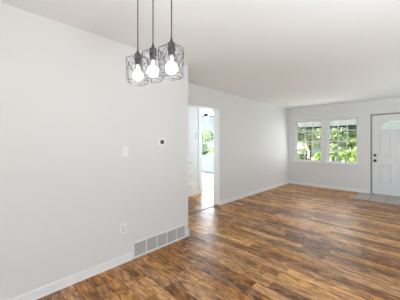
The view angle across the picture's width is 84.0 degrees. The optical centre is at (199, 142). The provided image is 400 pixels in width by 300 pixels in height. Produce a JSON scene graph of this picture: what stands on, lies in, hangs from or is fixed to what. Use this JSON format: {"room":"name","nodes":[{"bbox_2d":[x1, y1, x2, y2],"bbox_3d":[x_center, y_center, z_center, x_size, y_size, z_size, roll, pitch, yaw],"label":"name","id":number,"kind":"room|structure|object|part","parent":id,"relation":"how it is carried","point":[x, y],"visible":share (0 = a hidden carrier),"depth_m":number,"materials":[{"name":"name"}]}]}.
{"room":"empty living room","nodes":[
{"label":"empty living room","id":0,"kind":"room"},
{"bbox_2d":[0,2,187,299],"bbox_3d":[-1.916,0.120,1.971,0.825,2.440,4.165,0,0,44],"label":"wall","id":1,"kind":"structure","parent":0,"point":[69,108],"depth_m":2.13,"materials":[{"name":"paint"}]},
{"bbox_2d":[120,222,125,234],"bbox_3d":[-0.854,0.955,2.467,0.010,0.120,0.072,0,0,44],"label":"wall outlet","id":2,"kind":"object","parent":1,"relation":"attached to","point":[122,225],"visible":1,"depth_m":2.46,"materials":[{"name":"white plastic"}]},
{"bbox_2d":[122,146,127,156],"bbox_3d":[-0.837,0.100,2.485,0.010,0.120,0.072,0,0,44],"label":"light switch","id":3,"kind":"object","parent":1,"relation":"attached to","point":[124,148],"visible":1,"depth_m":2.48,"materials":[{"name":"white plastic"}]},
{"bbox_2d":[8,181,288,299],"bbox_3d":[-0.072,1.297,3.746,0.683,0.086,9.280,0,0,44],"label":"baseboard","id":4,"kind":"structure","parent":1,"relation":"attached to","point":[40,292],"depth_m":2.18,"materials":[{"name":"paint"}]},
{"bbox_2d":[133,224,185,258],"bbox_3d":[-0.487,1.245,2.842,0.016,0.190,0.814,0,0,44],"label":"air vent","id":5,"kind":"object","parent":1,"relation":"in","point":[141,247],"visible":1,"depth_m":2.79,"materials":[{"name":"white plastic"}]},
{"bbox_2d":[157,138,165,147],"bbox_3d":[-0.489,0.005,2.830,0.029,0.124,0.136,0,0,44],"label":"thermostat","id":6,"kind":"object","parent":1,"relation":"attached to","point":[161,142],"visible":1,"depth_m":2.81,"materials":[{"name":"white plastic"}]},
{"bbox_2d":[197,107,198,190],"bbox_3d":[0.315,0.120,6.260,0.140,2.440,5.130,0,0,44],"label":"wall","id":7,"kind":"structure","parent":0,"point":[197,107],"depth_m":5.77,"materials":[{"name":"paint"}]},
{"bbox_2d":[199,108,213,193],"bbox_3d":[0.381,0.205,6.315,0.158,2.270,1.320,0,0,44],"label":"trim","id":8,"kind":"structure","parent":7,"relation":"attached to","point":[201,110],"depth_m":5.82,"materials":[{"name":"paint"}]},
{"bbox_2d":[0,0,399,117],"bbox_3d":[-0.770,-1.175,4.436,11.920,0.150,9.540,0,0,44],"label":"ceiling","id":9,"kind":"structure","parent":0,"point":[288,54],"depth_m":2.37,"materials":[{"name":"paint"}]},
{"bbox_2d":[126,0,148,85],"bbox_3d":[-0.451,-0.762,1.610,0.175,0.676,0.152,0,0,24],"label":"pendant light","id":10,"kind":"object","parent":9,"relation":"hanging from","point":[136,75],"visible":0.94,"depth_m":1.59,"materials":[{"name":"black metal"}]},
{"bbox_2d":[134,49,140,64],"bbox_3d":[-0.451,-0.620,1.610,0.050,0.112,0.050,0,0,24],"label":"socket","id":11,"kind":"object","parent":10,"relation":"attached to","point":[138,54],"depth_m":1.59,"materials":[{"name":"metal"}]},
{"bbox_3d":[-0.451,-0.874,1.610,0.008,0.421,0.008,0,0,24],"label":"cord","id":12,"kind":"part","parent":10,"relation":"part of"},
{"bbox_3d":[-0.451,-0.486,1.610,0.076,0.076,0.076,0,0,24],"label":"bulb","id":13,"kind":"part","parent":10,"relation":"part of","materials":[{"name":"white glass"}]},
{"bbox_2d":[141,0,164,82],"bbox_3d":[-0.318,-0.759,1.500,0.175,0.682,0.152,0,0,10],"label":"pendant light","id":14,"kind":"object","parent":9,"relation":"hanging from","point":[152,71],"visible":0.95,"depth_m":1.49,"materials":[{"name":"black metal"}]},
{"bbox_2d":[149,43,156,60],"bbox_3d":[-0.318,-0.613,1.500,0.050,0.112,0.050,0,0,10],"label":"socket","id":15,"kind":"object","parent":14,"relation":"attached to","point":[153,58],"depth_m":1.48,"materials":[{"name":"metal"}]},
{"bbox_3d":[-0.318,-0.871,1.500,0.007,0.428,0.007,0,0,32],"label":"cord","id":16,"kind":"part","parent":14,"relation":"part of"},
{"bbox_3d":[-0.318,-0.479,1.500,0.076,0.076,0.076,0,0,10],"label":"bulb","id":17,"kind":"part","parent":14,"relation":"part of","materials":[{"name":"white glass"}]},
{"bbox_2d":[158,0,183,80],"bbox_3d":[-0.177,-0.750,1.380,0.175,0.699,0.152,0,0,30],"label":"pendant light","id":18,"kind":"object","parent":9,"relation":"hanging from","point":[171,67],"visible":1,"depth_m":1.36,"materials":[{"name":"black metal"}]},
{"bbox_2d":[167,37,175,55],"bbox_3d":[-0.177,-0.597,1.380,0.050,0.112,0.050,0,0,30],"label":"socket","id":19,"kind":"object","parent":18,"relation":"attached to","point":[171,40],"depth_m":1.36,"materials":[{"name":"metal"}]},
{"bbox_3d":[-0.177,-0.863,1.380,0.007,0.445,0.007,0,0,7],"label":"cord","id":20,"kind":"part","parent":18,"relation":"part of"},
{"bbox_3d":[-0.177,-0.463,1.380,0.076,0.076,0.076,0,0,30],"label":"bulb","id":21,"kind":"part","parent":18,"relation":"part of","materials":[{"name":"white glass"}]},
{"bbox_2d":[202,113,213,119],"bbox_3d":[0.223,-0.925,7.443,0.918,0.350,0.918,0,0,-39],"label":"ceiling fan","id":22,"kind":"object","parent":9,"relation":"hanging from","point":[206,115],"visible":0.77,"depth_m":7.37,"materials":[{"name":"paint"}]},
{"bbox_2d":[37,172,399,299],"bbox_3d":[-0.770,1.396,4.436,11.920,0.128,9.540,0,0,44],"label":"floor","id":23,"kind":"structure","parent":0,"point":[288,241],"depth_m":2.63,"materials":[{"name":"brown wood"}]},
{"bbox_2d":[188,106,197,196],"bbox_3d":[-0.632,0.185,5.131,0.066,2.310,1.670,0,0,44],"label":"tall cabinet","id":24,"kind":"object","parent":23,"relation":"on","point":[192,111],"visible":0.23,"depth_m":5.58,"materials":[{"name":"paint"}]},
{"bbox_3d":[-0.247,0.502,5.535,0.018,0.323,0.385,0,0,44],"label":"drawer","id":25,"kind":"part","parent":24,"relation":"part of","materials":[{"name":"paint"}]},
{"bbox_3d":[-0.247,0.833,5.535,0.018,0.283,0.385,0,0,44],"label":"drawer","id":26,"kind":"part","parent":24,"relation":"part of","materials":[{"name":"paint"}]},
{"bbox_3d":[-0.247,1.125,5.535,0.018,0.248,0.385,0,0,44],"label":"drawer","id":27,"kind":"part","parent":24,"relation":"part of","materials":[{"name":"paint"}]},
{"bbox_3d":[-0.245,-0.275,5.533,0.023,1.170,0.385,0,0,44],"label":"door","id":28,"kind":"part","parent":24,"relation":"part of","materials":[{"name":"paint"}]},
{"bbox_2d":[188,204,217,214],"bbox_3d":[-0.055,1.336,4.308,0.035,0.008,1.270,0,0,44],"label":"trim","id":29,"kind":"structure","parent":23,"relation":"on","point":[217,204],"depth_m":4.41,"materials":[{"name":"wood"}]},
{"bbox_2d":[353,192,399,205],"bbox_3d":[4.614,1.337,5.005,1.800,0.006,0.930,0,0,44],"label":"floor","id":30,"kind":"structure","parent":23,"relation":"on","point":[392,200],"depth_m":5.29,"materials":[{"name":"grey tile"}]},
{"bbox_2d":[188,83,287,204],"bbox_3d":[1.075,0.120,5.535,0.160,2.440,5.115,0,0,44],"label":"wall","id":31,"kind":"structure","parent":0,"point":[251,136],"depth_m":5.37,"materials":[{"name":"paint"}]},
{"bbox_2d":[202,97,399,189],"bbox_3d":[2.501,0.120,7.811,11.920,2.440,0.140,0,0,44],"label":"wall","id":32,"kind":"structure","parent":0,"point":[348,177],"depth_m":6.41,"materials":[{"name":"paint"}]},
{"bbox_2d":[202,129,213,156],"bbox_3d":[0.454,0.015,9.809,1.200,1.210,0.120,0,0,44],"label":"window","id":33,"kind":"structure","parent":32,"relation":"in","point":[210,136],"depth_m":9.81,"materials":[{"name":"paint"}]},
{"bbox_2d":[295,119,321,161],"bbox_3d":[3.406,-0.052,6.949,0.800,1.285,0.120,0,0,44],"label":"window","id":34,"kind":"structure","parent":32,"relation":"in","point":[305,121],"depth_m":7.01,"materials":[{"name":"paint"}]},
{"bbox_3d":[3.393,0.260,6.936,0.756,0.616,0.035,0,0,44],"label":"sash","id":35,"kind":"part","parent":34,"relation":"part of","materials":[{"name":"glass"}]},
{"bbox_3d":[3.421,-0.346,6.965,0.756,0.655,0.035,0,0,44],"label":"sash","id":36,"kind":"part","parent":34,"relation":"part of","materials":[{"name":"glass"}]},
{"bbox_2d":[298,121,332,129],"bbox_3d":[3.697,-0.590,7.343,1.050,0.775,0.857,0,0,44],"label":"awning","id":37,"kind":"object","parent":32,"relation":"attached to","point":[313,125],"visible":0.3,"depth_m":7.64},
{"bbox_2d":[291,114,362,167],"bbox_3d":[3.659,-0.040,6.574,1.905,1.450,0.065,0,0,44],"label":"trim","id":38,"kind":"structure","parent":32,"relation":"attached to","point":[324,119],"depth_m":6.53,"materials":[{"name":"paint"}]},
{"bbox_2d":[289,181,366,192],"bbox_3d":[4.773,1.297,5.500,5.200,0.086,0.018,0,0,44],"label":"baseboard","id":39,"kind":"structure","parent":32,"relation":"attached to","point":[290,182],"depth_m":6.46,"materials":[{"name":"paint"}]},
{"bbox_2d":[327,117,357,163],"bbox_3d":[4.056,-0.052,6.319,0.760,1.285,0.120,0,0,44],"label":"window","id":40,"kind":"structure","parent":32,"relation":"in","point":[348,118],"depth_m":6.32,"materials":[{"name":"paint"}]},
{"bbox_3d":[4.043,0.260,6.306,0.716,0.616,0.035,0,0,44],"label":"sash","id":41,"kind":"part","parent":40,"relation":"part of","materials":[{"name":"glass"}]},
{"bbox_3d":[4.071,-0.346,6.335,0.716,0.655,0.035,0,0,44],"label":"sash","id":42,"kind":"part","parent":40,"relation":"part of","materials":[{"name":"glass"}]},
{"bbox_2d":[330,119,355,131],"bbox_3d":[4.433,-0.590,6.629,0.960,0.775,0.857,0,0,44],"label":"awning","id":43,"kind":"object","parent":32,"relation":"attached to","point":[351,123],"visible":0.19,"depth_m":6.95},
{"bbox_2d":[367,109,399,196],"bbox_3d":[4.840,0.268,5.504,1.110,2.145,0.178,0,0,44],"label":"door","id":44,"kind":"structure","parent":32,"relation":"in","point":[383,130],"depth_m":5.64,"materials":[{"name":"paint"}]},
{"bbox_3d":[4.692,0.810,5.607,0.245,0.520,0.020,0,0,44],"label":"panel","id":45,"kind":"part","parent":44,"relation":"part of","materials":[{"name":"paint"}]},
{"bbox_3d":[4.692,0.060,5.607,0.245,0.620,0.020,0,0,44],"label":"panel","id":46,"kind":"part","parent":44,"relation":"part of","materials":[{"name":"paint"}]},
{"bbox_2d":[379,118,399,130],"bbox_3d":[4.824,-0.451,5.489,0.627,0.297,0.054,0,0,44],"label":"fan light","id":47,"kind":"object","parent":44,"relation":"attached to","point":[385,124],"depth_m":5.57,"materials":[{"name":"clear glass"}]},
{"bbox_3d":[4.947,0.810,5.360,0.245,0.520,0.020,0,0,44],"label":"panel","id":48,"kind":"part","parent":44,"relation":"part of","materials":[{"name":"paint"}]},
{"bbox_3d":[4.947,0.060,5.360,0.245,0.620,0.020,0,0,44],"label":"panel","id":49,"kind":"part","parent":44,"relation":"part of","materials":[{"name":"paint"}]},
{"label":"outside","id":50,"kind":"structure","parent":0,"visible":0},
{"bbox_2d":[208,148,350,157],"bbox_3d":[26.939,1.715,27.799,90.000,0.150,62.580,0,0,44],"label":"ground","id":51,"kind":"structure","parent":50,"point":[210,151],"depth_m":42.98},
{"bbox_2d":[202,130,213,154],"bbox_3d":[0.050,0.293,16.780,1.965,2.742,1.794,0,0,-18],"label":"tree","id":52,"kind":"object","parent":51,"relation":"on","point":[206,133],"visible":0.31,"depth_m":16.44,"materials":[{"name":"green plant"}]},
{"bbox_2d":[297,125,308,149],"bbox_3d":[5.124,-0.072,12.239,1.587,3.467,1.176,0,0,-18],"label":"tree","id":53,"kind":"object","parent":51,"relation":"on","point":[301,135],"visible":0.16,"depth_m":11.92,"materials":[{"name":"green plant"}]},
{"bbox_2d":[297,148,310,159],"bbox_3d":[4.373,0.936,9.450,0.931,1.468,0.793,0,0,44],"label":"shrub","id":54,"kind":"object","parent":51,"relation":"on","point":[299,155],"visible":0.18,"depth_m":9.30,"materials":[{"name":"green plant"}]},
{"bbox_2d":[298,125,320,158],"bbox_3d":[7.115,-0.387,14.653,2.011,4.100,1.785,0,0,-22],"label":"tree","id":55,"kind":"object","parent":51,"relation":"on","point":[311,137],"visible":0.24,"depth_m":14.48,"materials":[{"name":"green plant"}]},
{"bbox_2d":[298,132,320,156],"bbox_3d":[12.025,0.090,29.078,6.400,3.100,5.200,0,0,44],"label":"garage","id":56,"kind":"structure","parent":51,"relation":"on","point":[315,150],"depth_m":26.46,"materials":[{"name":"white"}]},
{"bbox_2d":[313,151,329,160],"bbox_3d":[4.851,0.984,8.828,0.650,1.372,0.914,0,0,22],"label":"shrub","id":57,"kind":"object","parent":51,"relation":"on","point":[317,155],"visible":0.1,"depth_m":8.94,"materials":[{"name":"green plant"}]},
{"bbox_2d":[314,121,349,160],"bbox_3d":[6.485,0.160,10.895,1.320,3.011,1.800,0,0,-15],"label":"tree","id":58,"kind":"object","parent":51,"relation":"on","point":[332,145],"visible":0.38,"depth_m":10.50,"materials":[{"name":"green plant"}]},
{"bbox_2d":[336,132,355,149],"bbox_3d":[15.701,-0.699,22.577,3.181,4.727,2.800,0,0,44],"label":"tree","id":59,"kind":"object","parent":51,"relation":"on","point":[351,144],"visible":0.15,"depth_m":22.73,"materials":[{"name":"green plant"}]},
{"bbox_2d":[339,120,355,161],"bbox_3d":[8.623,-0.473,13.134,1.859,4.275,1.663,0,0,44],"label":"tree","id":60,"kind":"object","parent":51,"relation":"on","point":[352,135],"visible":0.06,"depth_m":12.91,"materials":[{"name":"green plant"}]},
{"bbox_2d":[340,149,355,161],"bbox_3d":[5.683,0.946,8.335,0.789,1.448,0.777,0,0,44],"label":"shrub","id":61,"kind":"object","parent":51,"relation":"on","point":[351,156],"visible":0.47,"depth_m":8.34,"materials":[{"name":"green plant"}]}
]}

